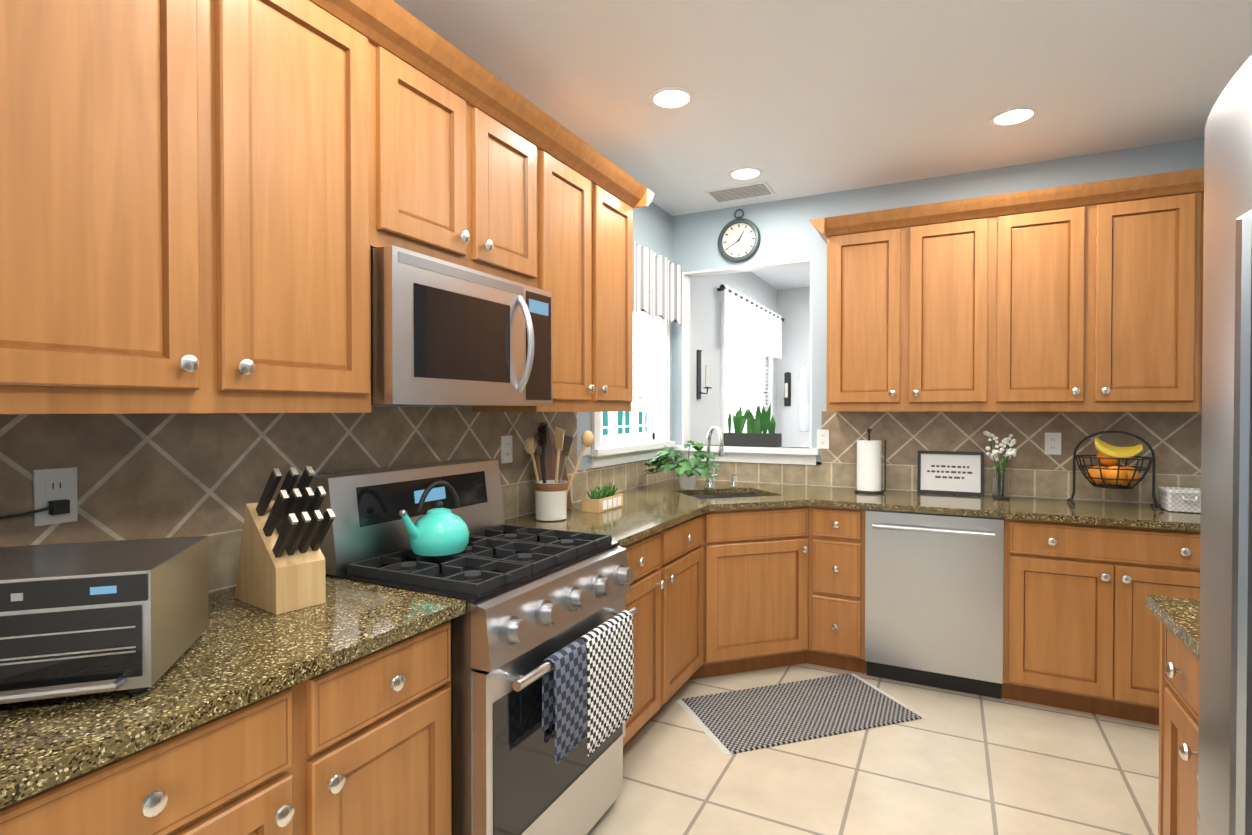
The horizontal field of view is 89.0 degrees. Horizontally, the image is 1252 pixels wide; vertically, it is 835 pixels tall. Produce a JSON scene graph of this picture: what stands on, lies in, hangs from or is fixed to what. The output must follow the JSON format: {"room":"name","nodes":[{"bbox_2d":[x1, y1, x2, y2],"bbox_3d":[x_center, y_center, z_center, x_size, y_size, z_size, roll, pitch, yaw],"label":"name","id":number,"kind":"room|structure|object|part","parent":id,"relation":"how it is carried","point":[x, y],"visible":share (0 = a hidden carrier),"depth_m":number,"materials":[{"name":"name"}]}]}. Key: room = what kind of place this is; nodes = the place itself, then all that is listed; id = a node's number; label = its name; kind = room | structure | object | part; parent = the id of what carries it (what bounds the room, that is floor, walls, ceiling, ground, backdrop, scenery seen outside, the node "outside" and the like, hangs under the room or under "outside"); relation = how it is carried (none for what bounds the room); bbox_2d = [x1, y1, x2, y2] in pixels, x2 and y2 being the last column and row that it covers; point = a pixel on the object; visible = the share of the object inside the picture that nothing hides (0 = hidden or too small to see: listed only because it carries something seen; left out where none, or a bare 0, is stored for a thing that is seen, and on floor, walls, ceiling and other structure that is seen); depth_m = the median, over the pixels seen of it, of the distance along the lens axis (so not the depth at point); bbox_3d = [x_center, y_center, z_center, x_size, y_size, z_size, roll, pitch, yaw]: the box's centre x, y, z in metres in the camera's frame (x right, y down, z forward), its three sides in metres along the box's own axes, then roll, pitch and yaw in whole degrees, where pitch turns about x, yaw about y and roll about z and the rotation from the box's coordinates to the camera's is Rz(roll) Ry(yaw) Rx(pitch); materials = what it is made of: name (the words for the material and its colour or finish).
{"room":"kitchen","nodes":[
{"label":"kitchen","id":0,"kind":"room"},
{"bbox_2d":[208,202,776,592],"bbox_3d":[-0.365,-0.009,3.144,0.120,2.700,8.970,0,1,27],"label":"wall","id":1,"kind":"structure","parent":0,"point":[706,297],"depth_m":4.87,"materials":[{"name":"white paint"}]},
{"bbox_2d":[0,0,383,413],"bbox_3d":[-0.999,-0.544,1.383,0.328,1.068,0.846,0,1,27],"label":"upper cabinet","id":2,"kind":"object","parent":1,"relation":"attached to","point":[206,206],"depth_m":1.27,"materials":[{"name":"brown wood"}]},
{"bbox_2d":[0,407,671,591],"bbox_3d":[-0.534,0.197,2.678,0.001,0.477,3.769,0,1,27],"label":"backsplash","id":3,"kind":"structure","parent":1,"relation":"attached to","point":[154,475],"depth_m":1.65,"materials":[{"name":"brown tile"}]},
{"bbox_2d":[0,467,77,525],"bbox_3d":[-1.253,0.167,1.222,0.028,0.116,0.336,0,1,27],"label":"electrical outlet","id":4,"kind":"object","parent":3,"relation":"attached to","point":[54,496],"visible":1,"depth_m":1.33,"materials":[{"name":"white plastic"}]},
{"bbox_2d":[501,435,512,462],"bbox_3d":[-0.507,0.136,2.719,0.008,0.116,0.072,0,1,27],"label":"electrical outlet","id":5,"kind":"object","parent":3,"relation":"attached to","point":[506,449],"visible":1,"depth_m":2.71,"materials":[{"name":"white plastic"}]},
{"bbox_2d":[582,433,589,455],"bbox_3d":[-0.205,0.139,3.317,0.008,0.116,0.072,0,1,27],"label":"electrical outlet","id":6,"kind":"object","parent":3,"relation":"attached to","point":[586,451],"visible":0.35,"depth_m":3.31,"materials":[{"name":"white plastic"}]},
{"bbox_2d":[384,4,547,290],"bbox_3d":[-0.636,-0.774,2.099,0.328,0.623,0.764,0,1,27],"label":"upper cabinet","id":7,"kind":"object","parent":1,"relation":"attached to","point":[466,163],"depth_m":1.97,"materials":[{"name":"brown wood"}]},
{"bbox_2d":[370,245,552,405],"bbox_3d":[-0.584,-0.247,2.078,0.442,0.416,0.756,0,1,27],"label":"microwave","id":8,"kind":"object","parent":7,"relation":"attached to","point":[444,333],"visible":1,"depth_m":1.88,"materials":[{"name":"silver metal"}]},
{"bbox_2d":[472,124,639,411],"bbox_3d":[-0.283,-0.559,2.799,0.328,1.068,0.800,0,1,27],"label":"upper cabinet","id":9,"kind":"object","parent":1,"relation":"attached to","point":[590,205],"depth_m":2.68,"materials":[{"name":"brown wood"}]},
{"bbox_2d":[590,314,674,467],"bbox_3d":[0.020,-0.312,3.836,0.160,1.150,1.060,0,1,27],"label":"window","id":10,"kind":"structure","parent":1,"relation":"in","point":[612,448],"depth_m":4.03,"materials":[{"name":"white"}]},
{"bbox_2d":[631,311,658,409],"bbox_3d":[0.016,-0.412,3.838,0.030,0.729,0.852,0,1,27],"label":"window blinds","id":11,"kind":"object","parent":10,"relation":"attached to","point":[642,406],"visible":0.27,"depth_m":4.04,"materials":[{"name":"white plastic"}]},
{"bbox_2d":[633,240,681,326],"bbox_3d":[0.105,-0.797,3.788,0.085,0.400,1.080,0,1,27],"label":"window valance","id":12,"kind":"object","parent":10,"relation":"attached to","point":[657,285],"visible":0.58,"depth_m":3.90,"materials":[{"name":"white fabric"}]},
{"bbox_2d":[697,350,711,398],"bbox_3d":[0.577,-0.324,4.787,0.140,0.372,0.070,0,1,27],"label":"candle sconce","id":13,"kind":"object","parent":1,"relation":"attached to","point":[707,379],"visible":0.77,"depth_m":4.77,"materials":[{"name":"black metal"}]},
{"bbox_2d":[705,366,709,386],"bbox_3d":[0.611,-0.310,4.771,0.034,0.155,0.036,0,1,27],"label":"candle","id":14,"kind":"object","parent":13,"relation":"on","point":[707,368],"depth_m":4.76,"materials":[{"name":"white wax"}]},
{"bbox_2d":[720,302,773,432],"bbox_3d":[1.153,-0.284,6.054,0.140,1.355,1.780,0,1,27],"label":"window","id":15,"kind":"structure","parent":1,"relation":"in","point":[722,385],"depth_m":5.30,"materials":[{"name":"white"}]},
{"bbox_2d":[725,343,768,424],"bbox_3d":[1.142,-0.393,6.059,0.025,0.902,1.596,0,1,27],"label":"blinds","id":16,"kind":"object","parent":15,"relation":"attached to","point":[743,371],"visible":0.54,"depth_m":5.99,"materials":[{"name":"white plastic"}]},
{"bbox_2d":[717,284,783,358],"bbox_3d":[1.216,-0.852,6.016,0.100,0.460,2.102,0,1,27],"label":"curtain","id":17,"kind":"object","parent":1,"relation":"attached to","point":[753,325],"visible":1,"depth_m":5.74,"materials":[{"name":"white fabric"}]},
{"bbox_2d":[777,287,809,446],"bbox_3d":[3.524,-0.043,6.135,4.120,2.700,0.120,0,1,27],"label":"wall","id":18,"kind":"structure","parent":0,"point":[793,307],"depth_m":6.90,"materials":[{"name":"white paint"}]},
{"bbox_2d":[783,372,790,405],"bbox_3d":[1.749,-0.308,6.921,0.070,0.372,0.140,0,1,27],"label":"light","id":19,"kind":"object","parent":18,"relation":"attached to","point":[787,389],"visible":1,"depth_m":6.93,"materials":[{"name":"black metal"}]},
{"bbox_2d":[785,383,787,397],"bbox_3d":[1.732,-0.294,6.888,0.036,0.155,0.034,0,1,27],"label":"candle","id":20,"kind":"object","parent":19,"relation":"on","point":[786,384],"depth_m":6.87,"materials":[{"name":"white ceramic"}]},
{"bbox_2d":[799,365,809,430],"bbox_3d":[1.984,-0.211,6.833,0.240,0.720,0.019,0,1,27],"label":"window","id":21,"kind":"structure","parent":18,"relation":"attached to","point":[804,413],"depth_m":6.85,"materials":[{"name":"grey"}]},
{"bbox_2d":[393,0,1251,289],"bbox_3d":[1.473,-1.399,2.198,4.240,0.100,8.970,0,1,27],"label":"ceiling","id":22,"kind":"structure","parent":0,"point":[797,98],"depth_m":2.54,"materials":[{"name":"white paint"}]},
{"bbox_2d":[649,87,694,109],"bbox_3d":[0.194,-1.350,2.706,0.196,0.008,0.196,0,1,27],"label":"recessed light","id":23,"kind":"object","parent":22,"relation":"in","point":[672,98],"visible":1,"depth_m":2.70,"materials":[{"name":"white plastic"}]},
{"bbox_2d":[705,181,774,202],"bbox_3d":[0.691,-1.363,3.866,0.370,0.008,0.230,0,1,27],"label":"ceiling vent","id":24,"kind":"object","parent":22,"relation":"in","point":[745,191],"visible":1,"depth_m":3.86,"materials":[{"name":"white metal"}]},
{"bbox_2d":[728,167,762,180],"bbox_3d":[0.667,-1.360,3.564,0.196,0.008,0.196,0,1,27],"label":"recessed light","id":25,"kind":"object","parent":22,"relation":"in","point":[744,173],"visible":1,"depth_m":3.56,"materials":[{"name":"white"}]},
{"bbox_2d":[989,106,1038,126],"bbox_3d":[1.746,-1.352,2.873,0.196,0.008,0.196,0,1,27],"label":"recessed light","id":26,"kind":"object","parent":22,"relation":"in","point":[1014,116],"visible":1,"depth_m":2.87,"materials":[{"name":"white"}]},
{"bbox_2d":[587,663,1158,834],"bbox_3d":[1.473,1.401,2.230,4.240,0.100,8.970,0,1,27],"label":"floor","id":27,"kind":"structure","parent":0,"point":[956,763],"depth_m":2.41,"materials":[{"name":"tile"}]},
{"bbox_2d":[0,620,451,834],"bbox_3d":[-0.887,0.924,1.285,0.634,0.875,0.949,0,1,27],"label":"base cabinet","id":28,"kind":"object","parent":27,"relation":"on","point":[360,746],"visible":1,"depth_m":1.22,"materials":[{"name":"brown wood"}]},
{"bbox_2d":[0,577,465,808],"bbox_3d":[-0.888,0.467,1.280,0.630,0.031,0.949,0,1,27],"label":"countertop","id":29,"kind":"structure","parent":28,"relation":"on","point":[237,654],"depth_m":1.12,"materials":[{"name":"stone"}]},
{"bbox_2d":[0,536,208,703],"bbox_3d":[-1.013,0.350,1.097,0.420,0.205,0.335,0,1,-18],"label":"toaster oven","id":30,"kind":"object","parent":29,"relation":"on","point":[84,618],"visible":0.96,"depth_m":1.02,"materials":[{"name":"silver metal"}]},
{"bbox_2d":[235,466,335,614],"bbox_3d":[-0.823,0.283,1.540,0.283,0.330,0.115,0,1,37],"label":"knife block","id":31,"kind":"object","parent":29,"relation":"on","point":[281,568],"visible":1,"depth_m":1.50,"materials":[{"name":"brown wood"}]},
{"bbox_3d":[-0.789,0.220,1.511,0.208,0.204,0.126,0,1,27],"label":"handle","id":32,"kind":"part","parent":31,"relation":"part of","materials":[{"name":"black plastic"}]},
{"bbox_3d":[-0.605,0.644,1.169,0.030,0.176,0.512,0,1,27],"label":"knob","id":33,"kind":"part","parent":28,"relation":"part of","materials":[{"name":"silver metal"}]},
{"bbox_2d":[298,459,637,834],"bbox_3d":[-0.439,0.761,2.016,0.764,1.185,0.756,0,1,27],"label":"gas range","id":34,"kind":"object","parent":27,"relation":"on","point":[542,664],"visible":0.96,"depth_m":1.81,"materials":[{"name":"silver metal"}]},
{"bbox_2d":[399,480,468,555],"bbox_3d":[-0.580,0.301,1.925,0.178,0.218,0.224,0,1,27],"label":"kettle","id":35,"kind":"object","parent":34,"relation":"on","point":[439,530],"visible":1,"depth_m":1.88,"materials":[{"name":"teal metal"}]},
{"bbox_2d":[623,493,866,747],"bbox_3d":[0.438,0.902,3.156,1.308,0.878,2.058,0,1,27],"label":"base cabinet","id":36,"kind":"object","parent":27,"relation":"on","point":[717,593],"depth_m":3.25,"materials":[{"name":"brown wood"}]},
{"bbox_2d":[505,478,1200,546],"bbox_3d":[1.191,0.451,2.770,2.996,0.031,2.058,0,1,27],"label":"countertop","id":37,"kind":"structure","parent":36,"relation":"on","point":[644,511],"depth_m":3.09,"materials":[{"name":"stone"}]},
{"bbox_2d":[534,422,571,508],"bbox_3d":[-0.347,0.227,2.930,0.095,0.410,0.230,0,1,27],"label":"cutting board","id":38,"kind":"object","parent":37,"relation":"on","point":[550,456],"visible":0.48,"depth_m":2.93,"materials":[{"name":"brown wood"}]},
{"bbox_2d":[524,425,593,520],"bbox_3d":[-0.298,0.234,2.739,0.284,0.402,0.237,0,1,27],"label":"utensil crock","id":39,"kind":"object","parent":37,"relation":"on","point":[550,500],"visible":1,"depth_m":2.68,"materials":[{"name":"white ceramic"}]},
{"bbox_2d":[582,482,622,512],"bbox_3d":[-0.108,0.370,3.010,0.094,0.122,0.244,0,1,27],"label":"planter","id":40,"kind":"object","parent":37,"relation":"on","point":[603,500],"visible":1,"depth_m":2.96,"materials":[{"name":"brown wood"}]},
{"bbox_2d":[639,440,719,489],"bbox_3d":[0.354,0.277,3.788,0.529,0.292,0.559,0,1,27],"label":"pothos plant","id":41,"kind":"object","parent":37,"relation":"on","point":[687,472],"visible":1,"depth_m":3.67,"materials":[{"name":"green plant"}]},
{"bbox_2d":[704,425,736,487],"bbox_3d":[0.550,0.234,3.787,0.180,0.376,0.258,0,1,27],"label":"faucet","id":42,"kind":"object","parent":37,"relation":"on","point":[708,484],"visible":0.94,"depth_m":3.81,"materials":[{"name":"silver metal"}]},
{"bbox_2d":[692,493,760,498],"bbox_3d":[0.571,0.564,3.596,0.614,0.213,0.614,0,1,27],"label":"sink","id":43,"kind":"object","parent":37,"relation":"in","point":[734,495],"depth_m":3.79,"materials":[{"name":"silver metal"}]},
{"bbox_2d":[854,428,885,493],"bbox_3d":[1.383,0.243,3.613,0.169,0.363,0.160,0,1,27],"label":"paper towel holder","id":44,"kind":"object","parent":37,"relation":"on","point":[869,466],"visible":1,"depth_m":3.56,"materials":[{"name":"black"}]},
{"bbox_2d":[917,450,983,495],"bbox_3d":[1.810,0.308,3.560,0.330,0.235,0.065,0,1,27],"label":"framed sign","id":45,"kind":"object","parent":37,"relation":"on","point":[952,472],"visible":1,"depth_m":3.56,"materials":[{"name":"black"}]},
{"bbox_2d":[983,431,1016,499],"bbox_3d":[1.966,0.249,3.354,0.150,0.356,0.156,0,1,27],"label":"flower vase","id":46,"kind":"object","parent":37,"relation":"on","point":[1001,485],"visible":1,"depth_m":3.32,"materials":[{"name":"clear glass"}]},
{"bbox_2d":[1067,430,1163,510],"bbox_3d":[2.365,0.246,3.094,0.348,0.369,0.247,0,1,27],"label":"fruit basket","id":47,"kind":"object","parent":37,"relation":"on","point":[1111,456],"visible":1,"depth_m":3.06,"materials":[{"name":"black metal"}]},
{"bbox_2d":[1158,487,1200,512],"bbox_3d":[2.583,0.382,2.951,0.160,0.100,0.179,0,1,27],"label":"basket","id":48,"kind":"object","parent":37,"relation":"on","point":[1178,499],"visible":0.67,"depth_m":2.90,"materials":[{"name":"white wicker"}]},
{"bbox_2d":[677,673,925,754],"bbox_3d":[0.792,1.339,2.932,1.000,0.007,0.500,0,1,-18],"label":"rug","id":49,"kind":"object","parent":27,"relation":"on","point":[739,721],"visible":1,"depth_m":2.89,"materials":[{"name":"grey fabric"}]},
{"bbox_2d":[865,509,1003,698],"bbox_3d":[1.607,0.903,3.341,0.604,0.872,0.666,0,1,27],"label":"dishwasher","id":50,"kind":"object","parent":27,"relation":"on","point":[933,600],"visible":0.96,"depth_m":3.09,"materials":[{"name":"silver metal"}]},
{"bbox_2d":[1001,518,1200,724],"bbox_3d":[2.264,0.904,3.047,0.830,0.875,0.604,0,1,27],"label":"base cabinet","id":51,"kind":"object","parent":27,"relation":"on","point":[1080,633],"depth_m":2.83,"materials":[{"name":"brown wood"}]},
{"bbox_2d":[1158,621,1198,834],"bbox_3d":[1.437,0.925,1.181,0.618,0.875,0.655,0,1,27],"label":"base cabinet","id":52,"kind":"object","parent":27,"relation":"on","point":[1178,812],"visible":0.48,"depth_m":1.48,"materials":[{"name":"brown wood"}]},
{"bbox_2d":[1146,595,1199,657],"bbox_3d":[1.441,0.468,1.179,0.613,0.031,0.665,0,1,27],"label":"countertop","id":53,"kind":"structure","parent":52,"relation":"on","point":[1179,618],"depth_m":1.46,"materials":[{"name":"stone"}]},
{"bbox_3d":[1.170,0.643,1.303,0.030,0.176,0.356,0,1,27],"label":"knob","id":54,"kind":"part","parent":52,"relation":"part of","materials":[{"name":"silver metal"}]},
{"bbox_2d":[1198,55,1251,834],"bbox_3d":[0.992,0.456,0.493,0.789,1.830,0.915,0,1,27],"label":"refrigerator","id":55,"kind":"object","parent":27,"relation":"on","point":[1225,738],"visible":1,"depth_m":0.88,"materials":[{"name":"silver metal"}]},
{"bbox_2d":[672,137,1204,502],"bbox_3d":[2.130,-0.013,3.512,4.000,2.700,0.120,0,1,27],"label":"wall","id":56,"kind":"structure","parent":0,"point":[788,230],"depth_m":3.90,"materials":[{"name":"blue"}]},
{"bbox_2d":[718,209,760,262],"bbox_3d":[0.729,-1.176,4.120,0.280,0.342,0.032,0,1,27],"label":"wall clock","id":57,"kind":"object","parent":56,"relation":"attached to","point":[739,239],"visible":0.94,"depth_m":4.12,"materials":[{"name":"black metal"}]},
{"bbox_2d":[672,259,819,464],"bbox_3d":[0.789,-0.346,4.181,0.960,1.270,0.230,0,1,27],"label":"trim","id":58,"kind":"structure","parent":56,"relation":"attached to","point":[793,455],"depth_m":4.16,"materials":[{"name":"white"}]},
{"bbox_2d":[723,403,781,446],"bbox_3d":[0.827,0.044,4.172,0.360,0.287,0.100,0,1,27],"label":"pot","id":59,"kind":"object","parent":58,"relation":"on","point":[757,425],"visible":0.94,"depth_m":4.15,"materials":[{"name":"grey"}]},
{"bbox_2d":[825,196,996,411],"bbox_3d":[1.559,-0.568,3.541,0.810,1.068,0.329,0,1,27],"label":"upper cabinet","id":60,"kind":"object","parent":56,"relation":"attached to","point":[912,292],"depth_m":3.37,"materials":[{"name":"brown wood"}]},
{"bbox_2d":[673,411,1201,503],"bbox_3d":[1.657,0.194,3.685,2.995,0.459,0.001,0,1,27],"label":"backsplash","id":61,"kind":"structure","parent":56,"relation":"attached to","point":[1173,439],"depth_m":3.45,"materials":[{"name":"brown tile"}]},
{"bbox_2d":[817,430,828,448],"bbox_3d":[1.208,0.132,3.906,0.072,0.116,0.008,0,1,27],"label":"electrical outlet","id":62,"kind":"object","parent":61,"relation":"attached to","point":[822,439],"visible":1,"depth_m":3.90,"materials":[{"name":"white plastic"}]},
{"bbox_2d":[1045,433,1060,454],"bbox_3d":[2.260,0.138,3.374,0.072,0.116,0.008,0,1,27],"label":"electrical outlet","id":63,"kind":"object","parent":61,"relation":"attached to","point":[1052,443],"visible":1,"depth_m":3.37,"materials":[{"name":"white plastic"}]},
{"bbox_2d":[997,168,1203,411],"bbox_3d":[2.282,-0.564,3.175,0.810,1.068,0.329,0,1,27],"label":"upper cabinet","id":64,"kind":"object","parent":56,"relation":"attached to","point":[1085,297],"depth_m":3.01,"materials":[{"name":"brown wood"}]},
{"label":"outside","id":65,"kind":"structure","parent":0,"visible":0},
{"bbox_2d":[725,342,752,432],"bbox_3d":[0.926,-0.268,6.170,0.010,1.850,2.200,0,1,27],"label":"view from the window in the far room","id":66,"kind":"structure","parent":65,"point":[726,427],"depth_m":6.52,"materials":[{"name":"white"}]}
]}

